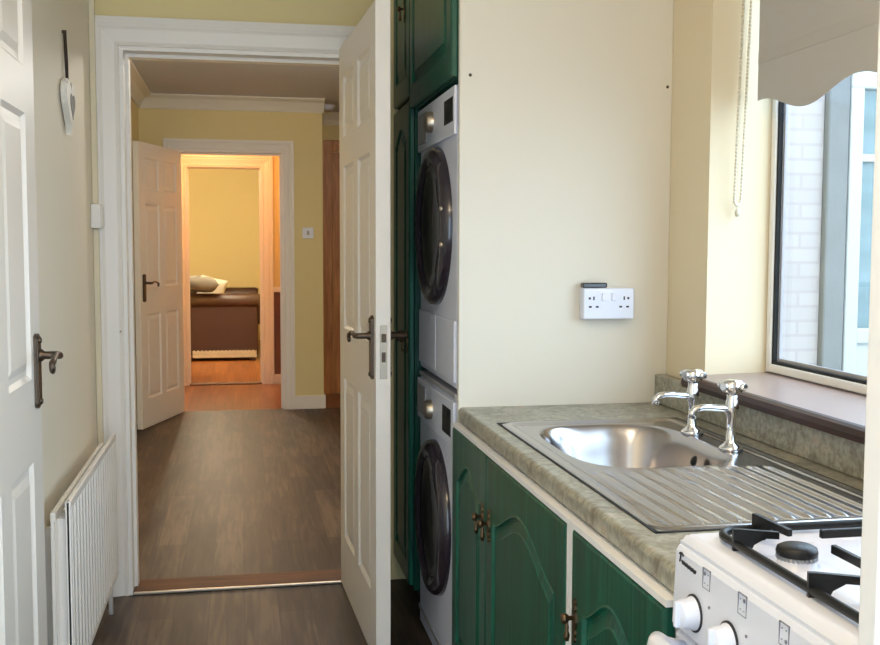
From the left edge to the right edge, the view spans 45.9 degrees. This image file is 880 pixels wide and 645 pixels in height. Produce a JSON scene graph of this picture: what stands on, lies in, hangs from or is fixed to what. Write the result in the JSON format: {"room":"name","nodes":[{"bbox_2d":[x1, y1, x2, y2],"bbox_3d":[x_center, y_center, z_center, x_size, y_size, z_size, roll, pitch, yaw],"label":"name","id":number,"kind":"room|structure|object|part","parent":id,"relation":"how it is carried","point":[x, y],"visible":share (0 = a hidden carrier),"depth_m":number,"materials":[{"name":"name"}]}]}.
{"room":"kitchen","nodes":[
{"label":"kitchen","id":0,"kind":"room"},
{"bbox_2d":[31,0,96,527],"bbox_3d":[-0.816,-0.018,1.286,0.100,2.400,4.929,-1,4,-11],"label":"wall","id":1,"kind":"structure","parent":0,"point":[63,165],"depth_m":3.06,"materials":[{"name":"beige paint"}]},
{"bbox_2d":[0,0,62,644],"bbox_3d":[-0.835,0.135,2.023,0.101,1.970,0.762,-1,4,-11],"label":"door","id":2,"kind":"structure","parent":1,"relation":"in","point":[23,607],"depth_m":2.18,"materials":[{"name":"white paint"}]},
{"bbox_3d":[-0.902,0.109,2.341,0.014,0.169,0.048,-1,4,-11],"label":"handle plate","id":3,"kind":"part","parent":2,"relation":"part of","materials":[{"name":"brown metal"}]},
{"bbox_3d":[-0.863,0.086,2.286,0.055,0.044,0.147,-1,4,-11],"label":"lever","id":4,"kind":"part","parent":2,"relation":"part of","materials":[{"name":"brown metal"}]},
{"bbox_2d":[60,30,75,134],"bbox_3d":[-1.106,-0.711,3.089,0.022,0.305,0.177,-1,4,-11],"label":"heart","id":5,"kind":"object","parent":1,"relation":"hanging from","point":[68,98],"visible":1,"depth_m":3.07,"materials":[{"name":"beige paint"}]},
{"bbox_3d":[-1.107,-0.779,3.080,0.009,0.163,0.025,0,4,2],"label":"cord","id":6,"kind":"part","parent":5,"relation":"part of","materials":[{"name":"fabric"}]},
{"bbox_2d":[45,434,117,644],"bbox_3d":[-1.060,0.730,3.108,0.086,0.640,1.011,-1,4,-11],"label":"radiator","id":7,"kind":"object","parent":1,"relation":"attached to","point":[81,539],"visible":1,"depth_m":2.83,"materials":[{"name":"white metal"}]},
{"bbox_2d":[88,0,103,446],"bbox_3d":[-1.214,-0.205,3.679,0.020,2.379,0.023,-1,4,-11],"label":"cable trunking","id":8,"kind":"object","parent":1,"relation":"attached to","point":[91,3],"visible":0.73,"depth_m":3.66,"materials":[{"name":"beige paint"}]},
{"bbox_2d":[91,204,104,228],"bbox_3d":[-1.201,-0.373,3.651,0.038,0.085,0.078,-1,4,-11],"label":"junction box","id":9,"kind":"object","parent":1,"relation":"attached to","point":[97,210],"visible":1,"depth_m":3.61,"materials":[{"name":"white paint"}]},
{"bbox_3d":[-1.185,-0.373,3.654,0.004,0.069,0.066,-1,4,-11],"label":"box lid","id":10,"kind":"part","parent":9,"relation":"part of","materials":[{"name":"white paint"}]},
{"bbox_2d":[94,15,355,596],"bbox_3d":[-0.747,-0.047,3.875,1.018,2.079,0.165,-1,4,-11],"label":"door frame","id":11,"kind":"structure","parent":1,"relation":"attached to","point":[119,40],"depth_m":3.73,"materials":[{"name":"white paint"}]},
{"bbox_2d":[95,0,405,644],"bbox_3d":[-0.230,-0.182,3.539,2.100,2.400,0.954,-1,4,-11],"label":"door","id":12,"kind":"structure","parent":11,"relation":"in","point":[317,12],"depth_m":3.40,"materials":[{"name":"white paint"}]},
{"bbox_3d":[-0.251,0.044,3.193,0.055,0.044,0.147,-1,4,-13],"label":"lever","id":13,"kind":"part","parent":12,"relation":"part of","materials":[{"name":"brown metal"}]},
{"bbox_3d":[-0.210,0.075,3.144,0.014,0.194,0.048,-1,4,-13],"label":"handle plate","id":14,"kind":"part","parent":12,"relation":"part of","materials":[{"name":"brown metal"}]},
{"bbox_3d":[-0.168,0.089,3.097,0.022,0.160,0.003,-1,4,-13],"label":"latch plate","id":15,"kind":"part","parent":12,"relation":"part of","materials":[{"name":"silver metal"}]},
{"bbox_3d":[-0.153,0.074,3.157,0.014,0.194,0.048,-1,4,-13],"label":"handle plate","id":16,"kind":"part","parent":12,"relation":"part of","materials":[{"name":"brown metal"}]},
{"bbox_3d":[-0.139,0.042,3.219,0.055,0.044,0.147,-1,4,-13],"label":"lever","id":17,"kind":"part","parent":12,"relation":"part of","materials":[{"name":"brown metal"}]},
{"bbox_2d":[131,99,138,415],"bbox_3d":[-1.973,-0.354,5.801,0.210,2.400,4.158,-1,4,-11],"label":"wall","id":18,"kind":"structure","parent":0,"point":[134,109],"depth_m":7.40,"materials":[{"name":"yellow paint"}]},
{"bbox_2d":[132,141,184,429],"bbox_3d":[-1.990,-0.274,7.506,0.104,1.975,0.800,1,4,7],"label":"door","id":19,"kind":"structure","parent":18,"relation":"in","point":[157,201],"depth_m":7.43,"materials":[{"name":"white paint"}]},
{"bbox_3d":[-2.034,-0.237,7.171,0.014,0.194,0.048,1,4,7],"label":"handle plate","id":20,"kind":"part","parent":19,"relation":"part of","materials":[{"name":"brown metal"}]},
{"bbox_3d":[-1.999,-0.268,7.224,0.055,0.044,0.147,1,4,7],"label":"lever","id":21,"kind":"part","parent":19,"relation":"part of","materials":[{"name":"brown metal"}]},
{"bbox_2d":[130,60,324,112],"bbox_3d":[-1.186,-1.509,5.867,1.385,0.100,4.158,-1,4,-11],"label":"trim","id":22,"kind":"structure","parent":18,"relation":"attached to","point":[141,96],"depth_m":7.84,"materials":[{"name":"beige paint"}]},
{"bbox_2d":[188,169,259,339],"bbox_3d":[-3.022,-0.952,13.898,3.700,2.400,0.100,-1,4,-11],"label":"wall","id":23,"kind":"structure","parent":0,"point":[223,203],"depth_m":13.85,"materials":[{"name":"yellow paint"}]},
{"bbox_2d":[138,108,323,399],"bbox_3d":[-1.764,-0.541,8.354,1.582,2.400,0.792,-1,4,-11],"label":"wall","id":24,"kind":"structure","parent":0,"point":[305,129],"depth_m":8.05,"materials":[{"name":"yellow paint"}]},
{"bbox_2d":[163,138,295,409],"bbox_3d":[-1.620,-0.357,8.049,0.973,2.080,0.156,-1,4,-11],"label":"trim","id":25,"kind":"structure","parent":24,"relation":"attached to","point":[284,150],"depth_m":8.03,"materials":[{"name":"white paint"}]},
{"bbox_2d":[302,227,313,238],"bbox_3d":[-1.025,-0.695,8.073,0.086,0.086,0.014,-1,4,-11],"label":"wall switch","id":26,"kind":"object","parent":24,"relation":"attached to","point":[307,232],"visible":1,"depth_m":8.07,"materials":[{"name":"white plastic"}]},
{"bbox_2d":[295,393,325,408],"bbox_3d":[-1.090,0.597,8.560,0.237,0.105,0.808,-1,4,-11],"label":"baseboard","id":27,"kind":"structure","parent":24,"relation":"attached to","point":[309,401],"depth_m":8.17,"materials":[{"name":"white paint"}]},
{"bbox_2d":[131,60,338,111],"bbox_3d":[-0.712,-1.649,6.428,2.950,0.100,5.100,-1,4,-11],"label":"ceiling","id":28,"kind":"structure","parent":0,"point":[166,77],"depth_m":7.08,"materials":[{"name":"taupe paint"}]},
{"bbox_2d":[324,104,334,110],"bbox_3d":[-0.897,-1.719,8.327,0.109,0.040,0.109,-1,4,-11],"label":"smoke detector","id":29,"kind":"object","parent":28,"relation":"attached to","point":[328,107],"visible":0.86,"depth_m":8.29,"materials":[{"name":"white plastic"}]},
{"bbox_2d":[92,340,431,644],"bbox_3d":[-1.413,0.830,6.911,4.200,0.120,16.050,-1,4,-11],"label":"floor","id":30,"kind":"structure","parent":0,"point":[224,492],"depth_m":4.83,"materials":[{"name":"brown wood"}]},
{"bbox_2d":[190,287,259,359],"bbox_3d":[-2.661,-0.047,12.375,1.019,0.820,1.832,-1,4,-11],"label":"sofa","id":31,"kind":"object","parent":30,"relation":"on","point":[225,324],"visible":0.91,"depth_m":11.52,"materials":[{"name":"brown leather"}]},
{"bbox_2d":[190,275,218,292],"bbox_3d":[-2.651,-0.424,11.507,0.382,0.196,0.298,-1,4,-17],"label":"sofa cushion","id":32,"kind":"object","parent":31,"relation":"on","point":[197,283],"visible":0.75,"depth_m":11.40,"materials":[{"name":"grey fabric"}]},
{"bbox_2d":[196,274,227,293],"bbox_3d":[-2.630,-0.384,11.984,0.379,0.348,0.132,-1,5,-21],"label":"sofa cushion","id":33,"kind":"object","parent":31,"relation":"on","point":[221,288],"visible":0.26,"depth_m":11.96,"materials":[{"name":"beige fabric"}]},
{"bbox_3d":[-2.791,-0.100,13.189,0.969,0.686,0.182,-1,4,-11],"label":"arm","id":34,"kind":"part","parent":31,"relation":"part of","materials":[{"name":"brown leather"}]},
{"bbox_3d":[-2.026,-0.132,11.648,0.024,0.300,0.120,-1,4,-11],"label":"arm","id":35,"kind":"part","parent":31,"relation":"part of","materials":[{"name":"brown leather"}]},
{"bbox_2d":[133,569,341,594],"bbox_3d":[-0.750,0.984,3.948,0.786,0.012,0.147,-1,4,-11],"label":"threshold strip","id":36,"kind":"object","parent":30,"relation":"on","point":[332,576],"visible":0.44,"depth_m":3.93,"materials":[{"name":"orange wood"}]},
{"bbox_2d":[394,0,426,595],"bbox_3d":[0.135,-0.189,3.776,0.614,2.379,0.374,-1,4,-11],"label":"tall cabinet","id":37,"kind":"object","parent":30,"relation":"on","point":[407,159],"visible":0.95,"depth_m":3.63,"materials":[{"name":"green wood"}]},
{"bbox_3d":[-0.135,-1.072,3.576,0.027,0.079,0.020,-1,4,-11],"label":"handle","id":38,"kind":"part","parent":37,"relation":"part of","materials":[{"name":"gold metal"}]},
{"bbox_3d":[-0.130,-1.073,3.660,0.020,0.590,0.362,-1,4,-11],"label":"door","id":39,"kind":"part","parent":37,"relation":"part of","materials":[{"name":"green wood"}]},
{"bbox_3d":[-0.134,0.072,3.744,0.020,1.665,0.362,-1,4,-11],"label":"door","id":40,"kind":"part","parent":37,"relation":"part of","materials":[{"name":"green wood"}]},
{"bbox_3d":[-0.126,0.066,3.591,0.027,0.079,0.020,-1,4,-11],"label":"handle","id":41,"kind":"part","parent":37,"relation":"part of","materials":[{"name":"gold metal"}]},
{"bbox_2d":[415,376,456,644],"bbox_3d":[0.245,0.617,3.255,0.587,0.852,0.598,-1,4,-11],"label":"washing machine","id":42,"kind":"object","parent":30,"relation":"on","point":[437,410],"visible":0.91,"depth_m":3.17,"materials":[{"name":"white metal"}]},
{"bbox_3d":[-0.060,0.250,3.378,0.005,0.093,0.148,-1,4,-11],"label":"detergent drawer","id":43,"kind":"part","parent":42,"relation":"part of","materials":[{"name":"grey plastic"}]},
{"bbox_3d":[-0.026,0.598,3.207,0.016,0.374,0.374,-1,4,-11],"label":"door glass","id":44,"kind":"part","parent":42,"relation":"part of","materials":[{"name":"black glass"}]},
{"bbox_3d":[-0.028,0.598,3.207,0.033,0.476,0.476,-1,4,-11],"label":"door","id":45,"kind":"part","parent":42,"relation":"part of","materials":[{"name":"black glass"}]},
{"bbox_3d":[-0.015,0.267,3.179,0.010,0.130,0.594,-1,4,-11],"label":"control panel","id":46,"kind":"part","parent":42,"relation":"part of","materials":[{"name":"white plastic"}]},
{"bbox_2d":[419,370,456,399],"bbox_3d":[0.242,0.184,3.221,0.520,0.015,0.588,-1,4,-11],"label":"shelf","id":47,"kind":"object","parent":42,"relation":"on","point":[441,384],"visible":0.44,"depth_m":3.14,"materials":[{"name":"grey plastic"}]},
{"bbox_2d":[415,85,457,388],"bbox_3d":[0.247,-0.249,3.191,0.588,0.852,0.598,-1,4,-11],"label":"dryer","id":48,"kind":"object","parent":47,"relation":"on","point":[436,209],"visible":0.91,"depth_m":3.04,"materials":[{"name":"white metal"}]},
{"bbox_3d":[-0.056,-0.616,3.315,0.003,0.095,0.148,-1,4,-11],"label":"water tank drawer","id":49,"kind":"part","parent":48,"relation":"part of","materials":[{"name":"grey plastic"}]},
{"bbox_3d":[-0.023,-0.290,3.142,0.016,0.374,0.374,-1,4,-11],"label":"door glass","id":50,"kind":"part","parent":48,"relation":"part of","materials":[{"name":"black glass"}]},
{"bbox_3d":[-0.026,-0.290,3.142,0.033,0.476,0.476,-1,4,-11],"label":"door","id":51,"kind":"part","parent":48,"relation":"part of","materials":[{"name":"black glass"}]},
{"bbox_2d":[410,0,458,109],"bbox_3d":[0.252,-1.014,3.185,0.589,0.645,0.702,-1,4,-11],"label":"wall cabinet","id":52,"kind":"object","parent":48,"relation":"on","point":[434,24],"visible":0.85,"depth_m":3.09,"materials":[{"name":"green wood"}]},
{"bbox_3d":[-0.012,-0.601,3.115,0.010,0.133,0.594,-1,4,-11],"label":"control panel","id":53,"kind":"part","parent":48,"relation":"part of","materials":[{"name":"white plastic"}]},
{"bbox_3d":[0.017,0.073,3.014,0.008,0.175,0.272,-1,4,-11],"label":"service panel","id":54,"kind":"part","parent":48,"relation":"part of","materials":[{"name":"white plastic"}]},
{"bbox_2d":[452,422,581,644],"bbox_3d":[0.403,0.706,2.430,0.612,0.795,1.034,-1,4,-11],"label":"base cabinet","id":55,"kind":"object","parent":30,"relation":"on","point":[510,535],"visible":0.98,"depth_m":2.31,"materials":[{"name":"green wood"}]},
{"bbox_3d":[0.078,0.627,2.681,0.020,0.654,0.400,-1,4,-11],"label":"door","id":56,"kind":"part","parent":55,"relation":"part of","materials":[{"name":"green wood"}]},
{"bbox_3d":[0.089,0.472,2.498,0.027,0.079,0.020,-1,4,-11],"label":"handle","id":57,"kind":"part","parent":55,"relation":"part of","materials":[{"name":"gold metal"}]},
{"bbox_3d":[0.101,0.477,2.436,0.027,0.079,0.020,-1,4,-11],"label":"handle","id":58,"kind":"part","parent":55,"relation":"part of","materials":[{"name":"gold metal"}]},
{"bbox_3d":[0.173,0.664,2.182,0.020,0.654,0.612,-1,4,-11],"label":"door","id":59,"kind":"part","parent":55,"relation":"part of","materials":[{"name":"green wood"}]},
{"bbox_2d":[458,402,863,592],"bbox_3d":[0.484,0.303,2.197,0.603,0.040,1.465,-1,4,-11],"label":"countertop","id":60,"kind":"structure","parent":55,"relation":"on","point":[655,553],"depth_m":2.10,"materials":[{"name":"stone"}]},
{"bbox_2d":[652,368,706,434],"bbox_3d":[0.564,0.186,2.463,0.129,0.155,0.061,0,4,2],"label":"tap","id":61,"kind":"object","parent":60,"relation":"on","point":[693,376],"visible":0.94,"depth_m":2.45,"materials":[{"name":"silver metal"}]},
{"bbox_3d":[0.548,0.177,2.451,0.102,0.031,0.019,-1,4,-11],"label":"spout","id":62,"kind":"part","parent":61,"relation":"part of","materials":[{"name":"silver metal"}]},
{"bbox_2d":[497,417,862,533],"bbox_3d":[0.472,0.362,2.154,0.479,0.160,1.017,-1,4,-11],"label":"sink","id":63,"kind":"object","parent":60,"relation":"in","point":[664,478],"visible":0.85,"depth_m":2.01,"materials":[{"name":"silver metal"}]},
{"bbox_2d":[688,379,747,451],"bbox_3d":[0.601,0.200,2.267,0.129,0.155,0.061,0,4,2],"label":"tap","id":64,"kind":"object","parent":60,"relation":"on","point":[732,387],"visible":1,"depth_m":2.25,"materials":[{"name":"silver metal"}]},
{"bbox_3d":[0.586,0.192,2.255,0.102,0.031,0.019,-1,4,-11],"label":"spout","id":65,"kind":"part","parent":64,"relation":"part of","materials":[{"name":"silver metal"}]},
{"bbox_2d":[655,374,864,480],"bbox_3d":[0.765,0.240,2.246,0.036,0.080,1.465,-1,4,-11],"label":"upstand","id":66,"kind":"object","parent":60,"relation":"on","point":[846,456],"visible":0.74,"depth_m":2.25,"materials":[{"name":"stone"}]},
{"bbox_2d":[560,520,679,644],"bbox_3d":[0.540,0.759,1.714,0.612,0.795,0.427,-1,4,-11],"label":"base cabinet","id":67,"kind":"object","parent":30,"relation":"on","point":[613,600],"visible":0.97,"depth_m":1.65,"materials":[{"name":"green wood"}]},
{"bbox_3d":[0.222,0.519,1.804,0.027,0.079,0.020,-1,4,-11],"label":"handle","id":68,"kind":"part","parent":67,"relation":"part of","materials":[{"name":"gold metal"}]},
{"bbox_2d":[647,513,861,644],"bbox_3d":[0.618,0.731,1.244,0.635,0.920,0.499,-1,4,-11],"label":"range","id":69,"kind":"object","parent":30,"relation":"on","point":[767,581],"visible":0.88,"depth_m":1.27,"materials":[{"name":"white metal"}]},
{"bbox_3d":[0.338,0.441,1.166,0.063,0.037,0.454,-1,4,-11],"label":"grill handle","id":70,"kind":"part","parent":69,"relation":"part of","materials":[{"name":"white plastic"}]},
{"bbox_3d":[0.316,0.377,1.346,0.028,0.044,0.044,-1,4,-11],"label":"knob","id":71,"kind":"part","parent":69,"relation":"part of","materials":[{"name":"white plastic"}]},
{"bbox_3d":[0.371,0.521,1.181,0.014,0.177,0.491,-1,4,-11],"label":"grill door","id":72,"kind":"part","parent":69,"relation":"part of","materials":[{"name":"white metal"}]},
{"bbox_3d":[0.334,0.384,1.250,0.028,0.044,0.044,-1,4,-11],"label":"knob","id":73,"kind":"part","parent":69,"relation":"part of","materials":[{"name":"white plastic"}]},
{"bbox_3d":[0.372,0.372,1.171,0.018,0.112,0.497,-1,4,-11],"label":"control panel","id":74,"kind":"part","parent":69,"relation":"part of","materials":[{"name":"white metal"}]},
{"bbox_3d":[0.443,0.298,1.291,0.100,0.014,0.100,-1,4,-11],"label":"burner","id":75,"kind":"part","parent":69,"relation":"part of","materials":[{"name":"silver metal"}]},
{"bbox_2d":[858,6,879,644],"bbox_3d":[0.690,0.137,0.937,0.667,2.149,0.028,-1,4,-11],"label":"end panel","id":76,"kind":"object","parent":30,"relation":"on","point":[869,604],"visible":1,"depth_m":0.87,"materials":[{"name":"white plastic"}]},
{"bbox_2d":[272,156,279,383],"bbox_3d":[-2.054,-0.627,9.514,1.450,2.400,0.100,-1,4,-11],"label":"wall","id":77,"kind":"structure","parent":0,"point":[276,205],"depth_m":9.55,"materials":[{"name":"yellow paint"}]},
{"bbox_2d":[190,381,261,385],"bbox_3d":[-1.975,0.564,9.607,0.651,0.012,0.120,-1,4,-11],"label":"trim","id":78,"kind":"structure","parent":77,"relation":"attached to","point":[255,382],"depth_m":9.56,"materials":[{"name":"orange wood"}]},
{"bbox_2d":[181,154,273,385],"bbox_3d":[-1.973,-0.476,9.540,0.875,2.095,0.144,-1,4,-11],"label":"trim","id":79,"kind":"structure","parent":77,"relation":"attached to","point":[264,164],"depth_m":9.50,"materials":[{"name":"white paint"}]},
{"bbox_2d":[274,287,279,291],"bbox_3d":[-1.450,-0.305,9.588,0.163,0.050,0.028,-1,4,-11],"label":"trim","id":80,"kind":"structure","parent":77,"relation":"attached to","point":[276,289],"depth_m":9.56,"materials":[{"name":"white paint"}]},
{"bbox_2d":[274,292,280,373],"bbox_3d":[-1.453,0.099,9.626,0.163,0.760,0.012,-1,4,-11],"label":"trim","id":81,"kind":"structure","parent":77,"relation":"attached to","point":[277,329],"depth_m":9.61,"materials":[{"name":"brown paint"}]},
{"bbox_2d":[274,374,280,383],"bbox_3d":[-1.453,0.523,9.652,0.163,0.090,0.022,-1,4,-11],"label":"baseboard","id":82,"kind":"structure","parent":77,"relation":"attached to","point":[277,376],"depth_m":9.63,"materials":[{"name":"white paint"}]},
{"bbox_2d":[322,125,339,393],"bbox_3d":[-0.551,-0.589,9.065,1.068,2.400,0.150,-1,4,-11],"label":"wall","id":83,"kind":"structure","parent":0,"point":[329,132],"depth_m":8.84,"materials":[{"name":"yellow paint"}]},
{"bbox_2d":[322,112,338,124],"bbox_3d":[-0.524,-1.727,8.858,1.068,0.100,0.100,-1,4,-11],"label":"trim","id":84,"kind":"structure","parent":83,"relation":"attached to","point":[328,118],"depth_m":8.79,"materials":[{"name":"beige paint"}]},
{"bbox_2d":[322,140,339,393],"bbox_3d":[-0.548,-0.468,8.981,0.940,2.170,0.028,-1,4,-11],"label":"wooden door","id":85,"kind":"structure","parent":83,"relation":"in","point":[331,160],"depth_m":8.90,"materials":[{"name":"brown wood"}]},
{"bbox_2d":[457,0,673,421],"bbox_3d":[0.348,-0.133,2.897,0.607,2.400,0.020,-1,4,-11],"label":"wall partition","id":86,"kind":"structure","parent":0,"point":[565,106],"depth_m":2.87,"materials":[{"name":"beige paint"}]},
{"bbox_2d":[579,288,633,318],"bbox_3d":[0.464,-0.053,2.892,0.147,0.086,0.044,-1,4,-11],"label":"wall socket","id":87,"kind":"object","parent":86,"relation":"attached to","point":[594,303],"visible":0.99,"depth_m":2.87,"materials":[{"name":"white plastic"}]},
{"bbox_2d":[581,283,606,287],"bbox_3d":[0.426,-0.103,2.883,0.070,0.014,0.026,-1,4,-11],"label":"case","id":88,"kind":"object","parent":87,"relation":"on","point":[583,285],"visible":1,"depth_m":2.87,"materials":[{"name":"black plastic"}]},
{"bbox_2d":[602,293,606,300],"bbox_3d":[0.454,-0.071,2.869,0.014,0.022,0.005,-1,4,-11],"label":"switch","id":89,"kind":"object","parent":87,"relation":"attached to","point":[604,295],"depth_m":2.87,"materials":[{"name":"white plastic"}]},
{"bbox_2d":[612,293,616,300],"bbox_3d":[0.481,-0.071,2.874,0.014,0.022,0.005,-1,4,-11],"label":"switch","id":90,"kind":"object","parent":87,"relation":"attached to","point":[614,295],"depth_m":2.87,"materials":[{"name":"white plastic"}]},
{"bbox_2d":[667,0,772,378],"bbox_3d":[0.993,-0.042,1.693,0.207,2.400,5.050,-1,4,-11],"label":"wall","id":91,"kind":"structure","parent":0,"point":[719,259],"depth_m":2.72,"materials":[{"name":"beige paint"}]},
{"bbox_2d":[681,372,865,444],"bbox_3d":[0.907,0.207,1.963,0.270,0.038,1.571,-1,4,-11],"label":"window sill","id":92,"kind":"structure","parent":91,"relation":"attached to","point":[838,412],"depth_m":2.29,"materials":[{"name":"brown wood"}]},
{"bbox_2d":[766,99,866,394],"bbox_3d":[1.026,-0.415,1.940,0.036,1.204,1.567,-1,4,-11],"label":"window","id":93,"kind":"structure","parent":91,"relation":"in","point":[853,382],"depth_m":2.69,"materials":[{"name":"white plastic"}]},
{"bbox_2d":[733,0,879,216],"bbox_3d":[0.931,-0.612,1.925,0.080,0.791,1.510,-1,4,-11],"label":"roller blind","id":94,"kind":"object","parent":93,"relation":"attached to","point":[807,47],"visible":1,"depth_m":2.42,"materials":[{"name":"white fabric"}]},
{"bbox_3d":[0.778,-0.668,2.654,0.054,0.743,0.016,-2,5,-30],"label":"bead chain","id":95,"kind":"part","parent":94,"relation":"part of","materials":[{"name":"beige plastic"}]},
{"bbox_2d":[782,95,824,365],"bbox_3d":[1.236,-1.305,5.245,1.435,4.600,0.200,-1,4,-11],"label":"wall","id":96,"kind":"structure","parent":0,"point":[805,123],"depth_m":5.33,"materials":[{"name":"white brick"}]},
{"label":"outside","id":97,"kind":"structure","parent":0,"visible":0},
{"bbox_3d":[6.061,1.185,4.314,10.500,0.200,18.000,-1,4,-11],"label":"yard","id":98,"kind":"structure","parent":97,"visible":0},
{"bbox_2d":[817,75,850,370],"bbox_3d":[2.005,-0.563,5.417,0.116,3.100,0.220,-1,4,-11],"label":"pier","id":99,"kind":"structure","parent":98,"relation":"on","point":[837,100],"depth_m":5.32,"materials":[{"name":"grey paint"}]},
{"bbox_2d":[841,71,876,375],"bbox_3d":[3.330,-0.184,5.638,2.550,2.320,0.100,-1,4,-11],"label":"window","id":100,"kind":"structure","parent":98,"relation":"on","point":[863,85],"depth_m":5.36,"materials":[{"name":"grey plastic"}]},
{"bbox_3d":[3.288,0.531,5.688,2.370,0.885,0.070,-1,4,-11],"label":"panel","id":101,"kind":"part","parent":100,"relation":"part of","materials":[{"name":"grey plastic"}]},
{"bbox_3d":[2.680,-0.404,5.497,1.079,0.865,0.020,-1,4,-11],"label":"pane","id":102,"kind":"part","parent":100,"relation":"part of","materials":[{"name":"glass"}]},
{"bbox_3d":[2.682,-1.036,5.451,1.079,0.333,0.020,-1,4,-11],"label":"pane","id":103,"kind":"part","parent":100,"relation":"part of","materials":[{"name":"glass"}]}
]}

